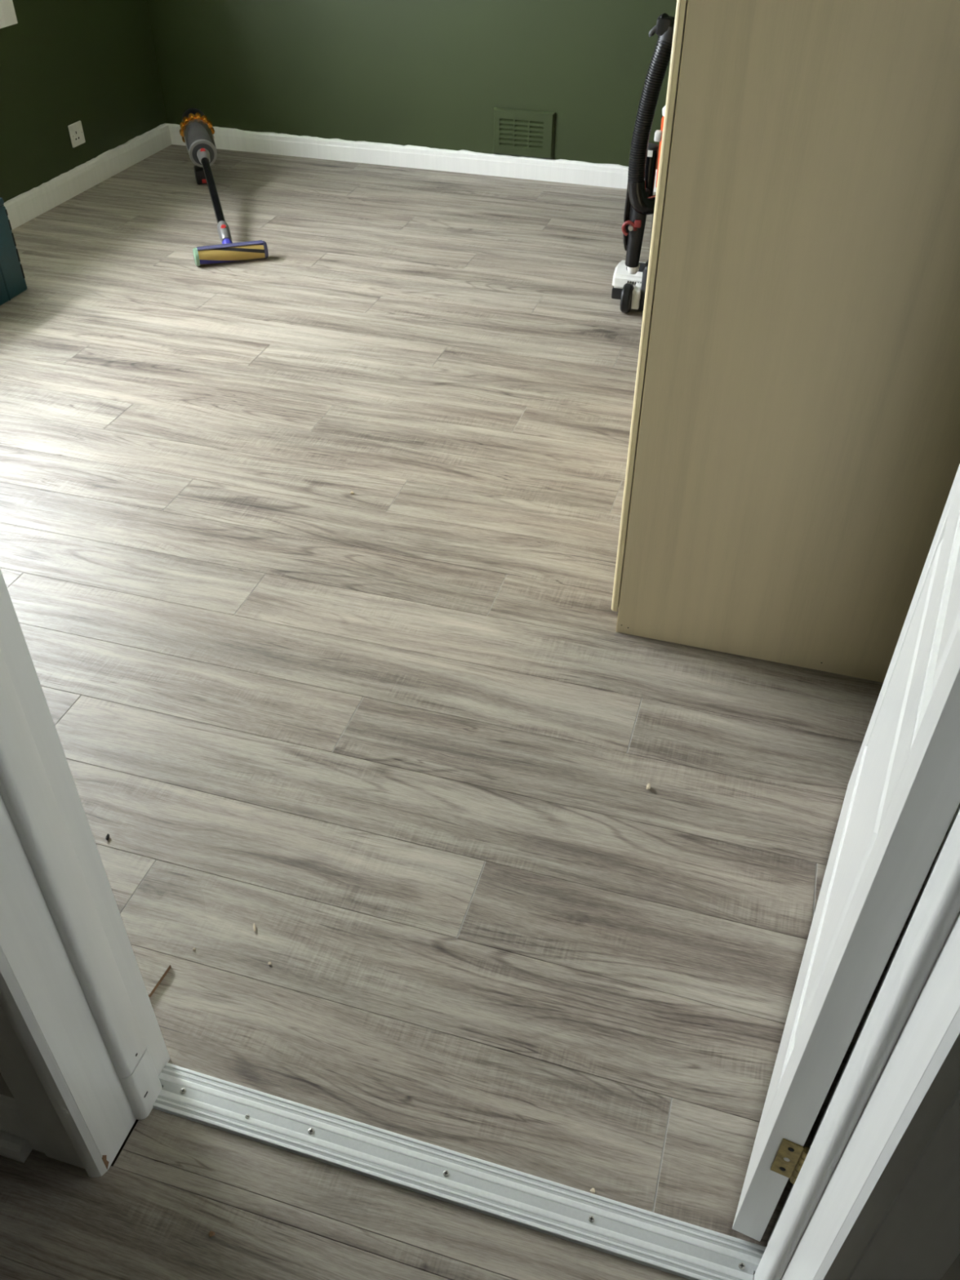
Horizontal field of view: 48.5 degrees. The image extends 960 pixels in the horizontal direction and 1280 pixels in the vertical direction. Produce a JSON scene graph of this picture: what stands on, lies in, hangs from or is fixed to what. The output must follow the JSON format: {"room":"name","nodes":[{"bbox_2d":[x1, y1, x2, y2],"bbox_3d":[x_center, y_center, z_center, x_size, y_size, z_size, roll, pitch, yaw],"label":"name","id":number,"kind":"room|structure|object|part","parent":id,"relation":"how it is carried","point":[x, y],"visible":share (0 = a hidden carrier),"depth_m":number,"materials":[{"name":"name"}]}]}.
{"room":"hallway","nodes":[
{"label":"hallway","id":0,"kind":"room"},
{"bbox_2d":[0,0,167,202],"bbox_3d":[-2.694,-1.605,2.417,0.630,2.460,6.276,11,41,13],"label":"wall","id":1,"kind":"structure","parent":0,"point":[64,63],"depth_m":4.52,"materials":[{"name":"green paint"}]},
{"bbox_2d":[0,0,17,28],"bbox_3d":[-2.384,-2.358,2.964,0.602,1.438,2.120,11,41,13],"label":"window","id":2,"kind":"structure","parent":1,"relation":"in","point":[7,14],"depth_m":4.08,"materials":[{"name":"plastic"}]},
{"bbox_3d":[-2.110,-1.818,3.304,0.022,0.177,1.980,11,41,13],"label":"casing","id":3,"kind":"part","parent":2,"relation":"part of","materials":[{"name":"white wood"}]},
{"bbox_2d":[67,120,85,147],"bbox_3d":[-1.744,-2.190,4.613,0.012,0.089,0.090,11,41,13],"label":"wall socket","id":4,"kind":"object","parent":1,"relation":"attached to","point":[76,131],"visible":1,"depth_m":4.61,"materials":[{"name":"white plastic"}]},
{"bbox_2d":[3,123,172,229],"bbox_3d":[-2.156,-1.184,3.660,0.018,0.110,4.313,11,41,13],"label":"baseboard","id":5,"kind":"structure","parent":1,"relation":"attached to","point":[27,206],"depth_m":4.70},
{"bbox_2d":[146,0,676,168],"bbox_3d":[0.191,-3.082,4.222,3.553,2.460,0.150,11,41,13],"label":"wall","id":6,"kind":"structure","parent":0,"point":[430,73],"depth_m":4.75,"materials":[{"name":"green paint"}]},
{"bbox_2d":[167,123,657,191],"bbox_3d":[0.160,-2.169,4.876,3.553,0.099,0.018,11,41,13],"label":"baseboard","id":7,"kind":"structure","parent":6,"relation":"attached to","point":[561,171],"depth_m":4.97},
{"bbox_2d":[493,106,555,159],"bbox_3d":[0.195,-2.271,4.779,0.280,0.193,0.016,11,41,13],"label":"air vent","id":8,"kind":"object","parent":6,"relation":"in","point":[516,132],"visible":1,"depth_m":4.77,"materials":[{"name":"green metal"}]},
{"bbox_2d":[0,144,946,1279],"bbox_3d":[-0.294,-0.158,2.579,4.643,0.060,6.326,11,41,13],"label":"floor","id":9,"kind":"structure","parent":0,"point":[402,729],"depth_m":2.14,"materials":[{"name":"grey laminate"}]},
{"bbox_2d":[0,197,26,305],"bbox_3d":[-1.834,-1.321,3.622,0.324,0.370,0.380,11,41,13],"label":"tool case","id":10,"kind":"object","parent":9,"relation":"on","point":[12,281],"visible":1,"depth_m":3.72,"materials":[{"name":"teal plastic"}]},
{"bbox_3d":[-1.835,-1.418,3.542,0.320,0.024,0.380,11,41,13],"label":"case lid","id":11,"kind":"part","parent":10,"relation":"part of","materials":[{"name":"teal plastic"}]},
{"bbox_2d":[133,953,171,997],"bbox_3d":[-0.634,0.512,1.716,0.274,0.008,0.063,11,41,13],"label":"laminate offcut","id":12,"kind":"object","parent":9,"relation":"on","point":[153,971],"visible":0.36,"depth_m":1.69,"materials":[{"name":"beige laminate"}]},
{"bbox_2d":[208,1231,215,1237],"bbox_3d":[-0.352,0.781,1.400,0.008,0.005,0.008,11,41,13],"label":"crumb","id":13,"kind":"object","parent":9,"relation":"on","point":[211,1233],"visible":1,"depth_m":1.40,"materials":[{"name":"brown food"}]},
{"bbox_2d":[179,107,268,266],"bbox_3d":[-1.135,-1.906,4.404,0.276,0.280,1.237,-12,41,-15],"label":"stick vacuum","id":14,"kind":"object","parent":9,"relation":"on","point":[196,131],"visible":1,"depth_m":4.35,"materials":[{"name":"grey plastic"}]},
{"bbox_2d":[152,1062,766,1279],"bbox_3d":[-0.054,0.730,1.461,0.876,0.008,0.067,11,41,13],"label":"threshold strip","id":15,"kind":"object","parent":9,"relation":"on","point":[682,1249],"visible":0.96,"depth_m":1.45,"materials":[{"name":"metal"}]},
{"bbox_2d":[590,1187,595,1193],"bbox_3d":[0.153,0.747,1.446,0.007,0.004,0.006,11,41,13],"label":"crumb","id":16,"kind":"object","parent":9,"relation":"on","point":[593,1190],"visible":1,"depth_m":1.44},
{"bbox_2d":[611,13,675,312],"bbox_3d":[0.619,-1.563,3.514,0.282,0.914,0.346,11,41,13],"label":"vacuum","id":17,"kind":"object","parent":9,"relation":"on","point":[629,276],"visible":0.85,"depth_m":3.46,"materials":[{"name":"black plastic"}]},
{"bbox_3d":[0.548,-1.198,3.710,0.027,0.067,0.080,11,41,13],"label":"wheel arm","id":18,"kind":"part","parent":17,"relation":"part of","materials":[{"name":"white plastic"}]},
{"bbox_3d":[0.510,-1.570,3.397,0.068,0.667,0.025,31,49,32],"label":"power cord","id":19,"kind":"part","parent":17,"relation":"part of","materials":[{"name":"black plastic"}]},
{"bbox_2d":[644,142,658,195],"bbox_3d":[0.555,-1.525,3.523,0.048,0.215,0.050,11,41,13],"label":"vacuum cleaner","id":20,"kind":"object","parent":17,"relation":"on","point":[652,149],"depth_m":3.48,"materials":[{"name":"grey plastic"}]},
{"bbox_3d":[0.668,-1.724,3.451,0.152,0.045,0.152,11,41,13],"label":"container lid","id":21,"kind":"part","parent":17,"relation":"part of","materials":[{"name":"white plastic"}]},
{"bbox_3d":[0.577,-1.838,3.211,0.039,0.104,0.146,29,47,30],"label":"handle","id":22,"kind":"part","parent":17,"relation":"part of","materials":[{"name":"black plastic"}]},
{"bbox_2d":[646,783,650,789],"bbox_3d":[0.318,0.277,2.009,0.008,0.009,0.012,11,41,13],"label":"crumb","id":23,"kind":"object","parent":9,"relation":"on","point":[648,785],"visible":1,"depth_m":2.01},
{"bbox_2d":[611,0,959,682],"bbox_3d":[0.801,-1.111,2.086,0.701,2.050,1.205,11,41,13],"label":"wardrobe","id":24,"kind":"object","parent":9,"relation":"on","point":[793,458],"visible":0.93,"depth_m":1.85,"materials":[{"name":"brown wood"}]},
{"bbox_3d":[0.387,-1.012,1.922,0.015,1.991,0.599,11,41,13],"label":"door","id":25,"kind":"part","parent":24,"relation":"part of","materials":[{"name":"brown wood"}]},
{"bbox_2d":[0,1072,959,1279],"bbox_3d":[-0.052,-0.108,0.598,3.100,2.400,0.006,11,41,13],"label":"wall","id":26,"kind":"structure","parent":0,"point":[953,1273],"depth_m":0.98,"materials":[{"name":"paint"}]},
{"bbox_2d":[0,1130,31,1163],"bbox_3d":[-1.089,0.614,1.572,0.964,0.030,0.022,11,41,13],"label":"trim","id":27,"kind":"structure","parent":26,"relation":"attached to","point":[18,1148],"depth_m":1.46,"materials":[{"name":"white paint"}]},
{"bbox_2d":[0,1093,44,1153],"bbox_3d":[-1.074,0.567,1.547,0.984,0.135,0.007,11,41,13],"label":"baseboard","id":28,"kind":"structure","parent":26,"relation":"attached to","point":[12,1120],"depth_m":1.44,"materials":[{"name":"white paint"}]},
{"bbox_2d":[946,803,959,832],"bbox_3d":[1.305,-1.365,2.171,0.120,2.460,4.631,11,41,13],"label":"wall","id":29,"kind":"structure","parent":0,"point":[959,803],"depth_m":1.92,"materials":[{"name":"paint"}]},
{"bbox_3d":[-1.099,-0.343,0.917,3.553,2.460,0.150,11,41,13],"label":"wall","id":30,"kind":"structure","parent":0,"visible":0},
{"bbox_2d":[0,568,169,1177],"bbox_3d":[-0.526,-0.144,0.856,0.123,2.120,0.191,11,41,13],"label":"door frame","id":31,"kind":"structure","parent":30,"relation":"attached to","point":[84,1053],"depth_m":1.25,"materials":[{"name":"white paint"}]},
{"bbox_3d":[-0.552,-0.091,0.792,0.095,2.120,0.017,11,41,13],"label":"architrave","id":32,"kind":"part","parent":31,"relation":"part of","materials":[{"name":"white paint"}]},
{"bbox_2d":[732,463,959,1241],"bbox_3d":[0.547,-0.233,1.053,0.048,1.995,0.874,17,43,18],"label":"door","id":33,"kind":"structure","parent":30,"relation":"in","point":[901,801],"depth_m":1.12,"materials":[{"name":"white paint"}]},
{"bbox_3d":[0.530,0.453,1.635,0.038,0.195,0.668,17,43,18],"label":"rail","id":34,"kind":"part","parent":33,"relation":"part of","materials":[{"name":"white paint"}]},
{"bbox_3d":[0.536,0.189,1.413,0.036,0.495,0.668,17,43,18],"label":"panel","id":35,"kind":"part","parent":33,"relation":"part of","materials":[{"name":"white paint"}]},
{"bbox_3d":[0.540,-0.043,1.219,0.038,0.110,0.668,17,43,18],"label":"rail","id":36,"kind":"part","parent":33,"relation":"part of","materials":[{"name":"white paint"}]},
{"bbox_3d":[0.549,-0.501,0.835,0.036,1.085,0.668,17,43,18],"label":"panel","id":37,"kind":"part","parent":33,"relation":"part of","materials":[{"name":"white paint"}]},
{"bbox_2d":[753,804,959,1279],"bbox_3d":[0.404,0.040,0.645,0.122,2.120,0.191,11,41,13],"label":"door frame","id":38,"kind":"structure","parent":30,"relation":"attached to","point":[875,1193],"depth_m":0.91,"materials":[{"name":"white paint"}]},
{"bbox_3d":[0.379,0.093,0.580,0.095,2.120,0.017,11,41,13],"label":"architrave","id":39,"kind":"part","parent":38,"relation":"part of","materials":[{"name":"white paint"}]}
]}

